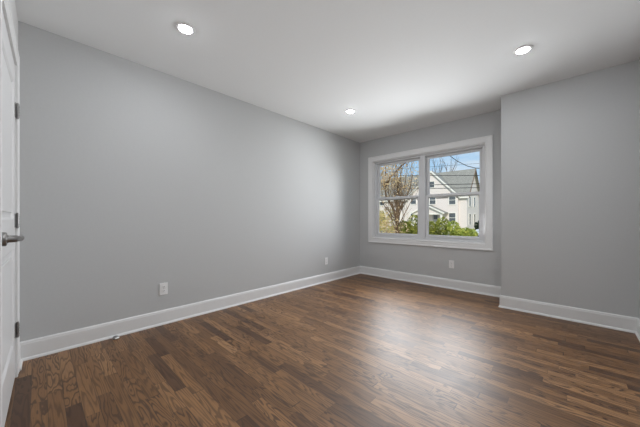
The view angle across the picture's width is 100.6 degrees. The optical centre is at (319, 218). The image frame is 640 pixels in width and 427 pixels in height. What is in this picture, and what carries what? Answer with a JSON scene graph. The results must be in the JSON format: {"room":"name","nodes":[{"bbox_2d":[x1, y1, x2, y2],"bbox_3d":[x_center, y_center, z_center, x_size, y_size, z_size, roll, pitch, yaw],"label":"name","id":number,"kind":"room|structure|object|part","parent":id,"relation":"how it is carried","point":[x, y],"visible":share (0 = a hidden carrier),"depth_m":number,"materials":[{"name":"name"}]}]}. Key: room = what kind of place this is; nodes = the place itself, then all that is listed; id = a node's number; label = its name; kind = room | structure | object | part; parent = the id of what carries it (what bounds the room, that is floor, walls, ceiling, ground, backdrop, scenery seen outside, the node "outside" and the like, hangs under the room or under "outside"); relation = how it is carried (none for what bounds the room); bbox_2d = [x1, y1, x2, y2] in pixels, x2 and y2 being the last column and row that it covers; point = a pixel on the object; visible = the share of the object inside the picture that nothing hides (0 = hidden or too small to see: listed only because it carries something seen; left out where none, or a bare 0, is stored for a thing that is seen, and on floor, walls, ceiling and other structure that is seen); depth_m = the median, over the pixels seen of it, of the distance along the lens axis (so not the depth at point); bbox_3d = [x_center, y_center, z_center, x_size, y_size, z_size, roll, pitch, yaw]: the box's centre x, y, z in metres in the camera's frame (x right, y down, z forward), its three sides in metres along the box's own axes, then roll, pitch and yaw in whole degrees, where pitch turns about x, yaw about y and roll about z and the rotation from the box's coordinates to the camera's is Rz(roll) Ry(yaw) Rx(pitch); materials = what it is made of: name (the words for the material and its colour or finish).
{"room":"empty bedroom","nodes":[
{"label":"empty bedroom","id":0,"kind":"room"},
{"bbox_2d":[9,0,17,45],"bbox_3d":[-1.021,-0.200,0.694,3.484,2.500,0.120,0,0,44],"label":"wall","id":1,"kind":"structure","parent":0,"point":[12,2],"depth_m":1.75,"materials":[{"name":"grey paint"}]},
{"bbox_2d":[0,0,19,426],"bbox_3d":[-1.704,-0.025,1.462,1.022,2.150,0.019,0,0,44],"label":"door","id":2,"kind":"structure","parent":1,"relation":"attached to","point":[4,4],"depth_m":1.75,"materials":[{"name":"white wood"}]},
{"bbox_2d":[2,11,24,426],"bbox_3d":[-1.711,0.018,1.455,0.852,2.065,0.148,0,0,44],"label":"door","id":3,"kind":"structure","parent":1,"relation":"in","point":[10,109],"depth_m":1.48,"materials":[{"name":"white paint"}]},
{"bbox_3d":[-1.720,-0.427,1.460,0.602,0.875,0.012,0,0,44],"label":"panel","id":4,"kind":"part","parent":3,"relation":"part of","materials":[{"name":"white paint"}]},
{"bbox_3d":[-1.720,0.500,1.460,0.602,0.620,0.012,0,0,44],"label":"panel","id":5,"kind":"part","parent":3,"relation":"part of","materials":[{"name":"white paint"}]},
{"bbox_3d":[-1.476,0.098,1.265,0.066,0.066,0.050,0,0,44],"label":"lever handle","id":6,"kind":"part","parent":3,"relation":"part of","materials":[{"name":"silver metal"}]},
{"bbox_3d":[-1.493,0.098,1.324,0.135,0.027,0.030,0,0,44],"label":"lever","id":7,"kind":"part","parent":3,"relation":"part of","materials":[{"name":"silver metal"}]},
{"bbox_2d":[20,345,22,369],"bbox_3d":[-2.140,0.980,1.894,0.185,0.141,0.025,0,0,45],"label":"baseboard","id":8,"kind":"structure","parent":1,"relation":"attached to","point":[21,360],"depth_m":1.93,"materials":[{"name":"white wood"}]},
{"bbox_2d":[18,21,359,341],"bbox_3d":[-0.948,-0.200,3.405,0.160,2.500,4.820,0,0,43],"label":"wall","id":9,"kind":"structure","parent":0,"point":[135,178],"depth_m":2.58,"materials":[{"name":"grey paint"}]},
{"bbox_2d":[160,282,167,294],"bbox_3d":[-1.554,0.700,2.642,0.009,0.116,0.072,0,0,43],"label":"wall outlet","id":10,"kind":"object","parent":9,"relation":"attached to","point":[163,286],"visible":1,"depth_m":2.64,"materials":[{"name":"white plastic"}]},
{"bbox_2d":[20,266,359,360],"bbox_3d":[-0.715,0.980,3.517,0.025,0.141,4.338,0,0,43],"label":"baseboard","id":11,"kind":"structure","parent":9,"relation":"attached to","point":[51,344],"depth_m":2.58,"materials":[{"name":"white wood"}]},
{"bbox_2d":[4,274,639,426],"bbox_3d":[0.398,1.110,2.242,3.714,0.120,4.980,0,0,43],"label":"floor","id":12,"kind":"structure","parent":0,"point":[359,350],"depth_m":1.85,"materials":[{"name":"brown wood"}]},
{"bbox_2d":[15,0,639,142],"bbox_3d":[0.398,-1.520,2.242,3.714,0.140,4.980,0,0,43],"label":"ceiling","id":13,"kind":"structure","parent":0,"point":[402,66],"depth_m":2.22,"materials":[{"name":"white paint"}]},
{"bbox_2d":[175,22,195,34],"bbox_3d":[-1.028,-1.443,2.032,0.140,0.014,0.140,0,0,43],"label":"recessed light","id":14,"kind":"object","parent":13,"relation":"in","point":[184,28],"visible":1,"depth_m":2.02,"materials":[{"name":"white plastic"}]},
{"bbox_2d":[345,109,354,113],"bbox_3d":[0.410,-1.443,3.600,0.140,0.014,0.140,0,0,43],"label":"recessed light","id":15,"kind":"object","parent":13,"relation":"in","point":[349,111],"visible":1,"depth_m":3.58,"materials":[{"name":"white plastic"}]},
{"bbox_2d":[513,45,533,54],"bbox_3d":[1.748,-1.443,2.288,0.140,0.014,0.140,0,0,43],"label":"recessed light","id":16,"kind":"object","parent":13,"relation":"in","point":[524,49],"visible":1,"depth_m":2.27,"materials":[{"name":"white plastic"}]},
{"bbox_2d":[360,110,500,286],"bbox_3d":[2.055,-0.200,3.992,3.714,2.500,0.160,0,0,43],"label":"wall","id":17,"kind":"structure","parent":0,"point":[470,265],"depth_m":4.10,"materials":[{"name":"grey paint"}]},
{"bbox_2d":[368,135,492,250],"bbox_3d":[1.673,-0.346,4.333,1.976,1.568,0.170,0,0,43],"label":"window","id":18,"kind":"structure","parent":17,"relation":"in","point":[484,144],"depth_m":4.23,"materials":[{"name":"white plastic"}]},
{"bbox_3d":[1.354,-0.036,4.642,0.818,0.692,0.034,0,0,43],"label":"sash","id":19,"kind":"part","parent":18,"relation":"part of","materials":[{"name":"white plastic"}]},
{"bbox_3d":[1.381,-0.667,4.670,0.818,0.670,0.034,0,0,43],"label":"sash","id":20,"kind":"part","parent":18,"relation":"part of","materials":[{"name":"clear glass"}]},
{"bbox_3d":[2.005,-0.036,4.026,0.802,0.692,0.034,0,0,43],"label":"sash","id":21,"kind":"part","parent":18,"relation":"part of","materials":[{"name":"white plastic"}]},
{"bbox_3d":[2.032,-0.667,4.054,0.802,0.670,0.034,0,0,43],"label":"sash","id":22,"kind":"part","parent":18,"relation":"part of","materials":[{"name":"clear glass"}]},
{"bbox_2d":[360,266,500,296],"bbox_3d":[1.609,0.980,4.287,2.342,0.141,0.025,0,0,43],"label":"baseboard","id":23,"kind":"structure","parent":17,"relation":"attached to","point":[491,290],"depth_m":4.11,"materials":[{"name":"white wood"}]},
{"bbox_2d":[449,260,453,267],"bbox_3d":[1.960,0.685,3.965,0.072,0.116,0.009,0,0,43],"label":"wall outlet","id":24,"kind":"object","parent":17,"relation":"attached to","point":[451,263],"visible":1,"depth_m":3.96,"materials":[{"name":"white plastic"}]},
{"bbox_2d":[501,60,638,317],"bbox_3d":[2.689,-0.200,2.959,1.052,2.500,0.470,0,0,43],"label":"wall","id":25,"kind":"structure","parent":0,"point":[570,146],"depth_m":2.72,"materials":[{"name":"grey paint"}]},
{"bbox_2d":[498,295,637,332],"bbox_3d":[2.510,0.980,2.788,1.077,0.141,0.025,0,0,43],"label":"baseboard","id":26,"kind":"structure","parent":25,"relation":"attached to","point":[585,316],"depth_m":2.72,"materials":[{"name":"white wood"}]},
{"bbox_2d":[639,58,639,318],"bbox_3d":[1.634,-0.200,0.962,0.160,2.500,4.820,0,0,43],"label":"wall","id":27,"kind":"structure","parent":0,"point":[639,58],"depth_m":2.40,"materials":[{"name":"grey paint"}]},
{"bbox_2d":[635,318,639,341],"bbox_3d":[1.550,0.980,1.008,0.025,0.141,3.930,0,0,43],"label":"baseboard","id":28,"kind":"structure","parent":27,"relation":"attached to","point":[637,332],"depth_m":2.36,"materials":[{"name":"white wood"}]},
{"label":"outside","id":29,"kind":"structure","parent":0,"visible":0},
{"bbox_2d":[387,175,479,175],"bbox_3d":[11.038,-3.630,22.477,40.595,4.543,0.050,0,0,43],"label":"utility wire","id":30,"kind":"object","parent":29,"point":[387,175],"visible":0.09,"depth_m":22.60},
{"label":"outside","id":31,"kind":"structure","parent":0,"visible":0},
{"bbox_2d":[402,183,479,185],"bbox_3d":[10.760,-2.800,21.914,39.583,2.488,0.055,0,0,43],"label":"utility wire","id":32,"kind":"object","parent":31,"point":[477,183],"visible":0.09,"depth_m":22.16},
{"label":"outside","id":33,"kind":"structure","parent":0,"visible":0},
{"bbox_3d":[29.769,1.950,57.565,150.000,0.300,115.280,0,0,43],"label":"ground","id":34,"kind":"structure","parent":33,"visible":0},
{"bbox_2d":[379,207,402,232],"bbox_3d":[4.150,0.553,16.803,2.112,2.567,1.720,0,0,10],"label":"shrub","id":35,"kind":"object","parent":34,"relation":"on","point":[383,218],"visible":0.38,"depth_m":16.69,"materials":[{"name":"yellow plant"}]},
{"bbox_2d":[379,161,418,232],"bbox_3d":[4.321,-1.774,16.211,4.437,7.312,3.208,0,0,43],"label":"bare tree","id":36,"kind":"object","parent":34,"relation":"on","point":[396,213],"visible":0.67,"depth_m":15.80,"materials":[{"name":"brown plant"}]},
{"bbox_2d":[398,214,417,233],"bbox_3d":[5.928,0.769,17.016,2.125,2.127,1.254,0,0,23],"label":"shrub","id":37,"kind":"object","parent":34,"relation":"on","point":[412,229],"visible":0.46,"depth_m":16.85,"materials":[{"name":"green plant"}]},
{"bbox_2d":[379,168,479,229],"bbox_3d":[18.203,-3.600,49.600,18.850,10.800,10.250,0,0,43],"label":"house","id":38,"kind":"structure","parent":34,"relation":"on","point":[464,210],"depth_m":44.12,"materials":[{"name":"beige"}]},
{"bbox_3d":[18.973,-3.100,44.776,0.950,1.400,0.040,0,0,43],"label":"pane","id":39,"kind":"part","parent":38,"relation":"part of","materials":[{"name":"clear glass"}]},
{"bbox_3d":[21.224,-0.100,42.645,0.950,1.500,0.040,0,0,43],"label":"pane","id":40,"kind":"part","parent":38,"relation":"part of","materials":[{"name":"clear glass"}]},
{"bbox_3d":[21.224,-2.950,42.645,0.950,1.350,0.040,0,0,43],"label":"pane","id":41,"kind":"part","parent":38,"relation":"part of","materials":[{"name":"clear glass"}]},
{"bbox_2d":[429,217,449,234],"bbox_3d":[6.806,0.846,15.508,1.801,1.982,1.574,0,0,43],"label":"shrub","id":42,"kind":"object","parent":34,"relation":"on","point":[433,227],"visible":0.38,"depth_m":15.14,"materials":[{"name":"green plant"}]},
{"bbox_2d":[432,157,458,171],"bbox_3d":[25.636,-6.160,55.156,6.617,16.146,6.640,0,0,43],"label":"street tree","id":43,"kind":"object","parent":34,"relation":"on","point":[442,161],"visible":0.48,"depth_m":55.04,"materials":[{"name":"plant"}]},
{"bbox_2d":[444,221,478,236],"bbox_3d":[7.536,0.999,14.336,1.773,1.835,1.511,0,0,43],"label":"shrub","id":44,"kind":"object","parent":34,"relation":"on","point":[457,231],"visible":0.5,"depth_m":14.07,"materials":[{"name":"green plant"}]},
{"bbox_2d":[474,221,478,235],"bbox_3d":[16.268,1.055,27.170,0.765,1.804,0.995,0,0,-5],"label":"shrub","id":45,"kind":"object","parent":34,"relation":"on","point":[477,223],"visible":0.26,"depth_m":27.27,"materials":[{"name":"green plant"}]}
]}

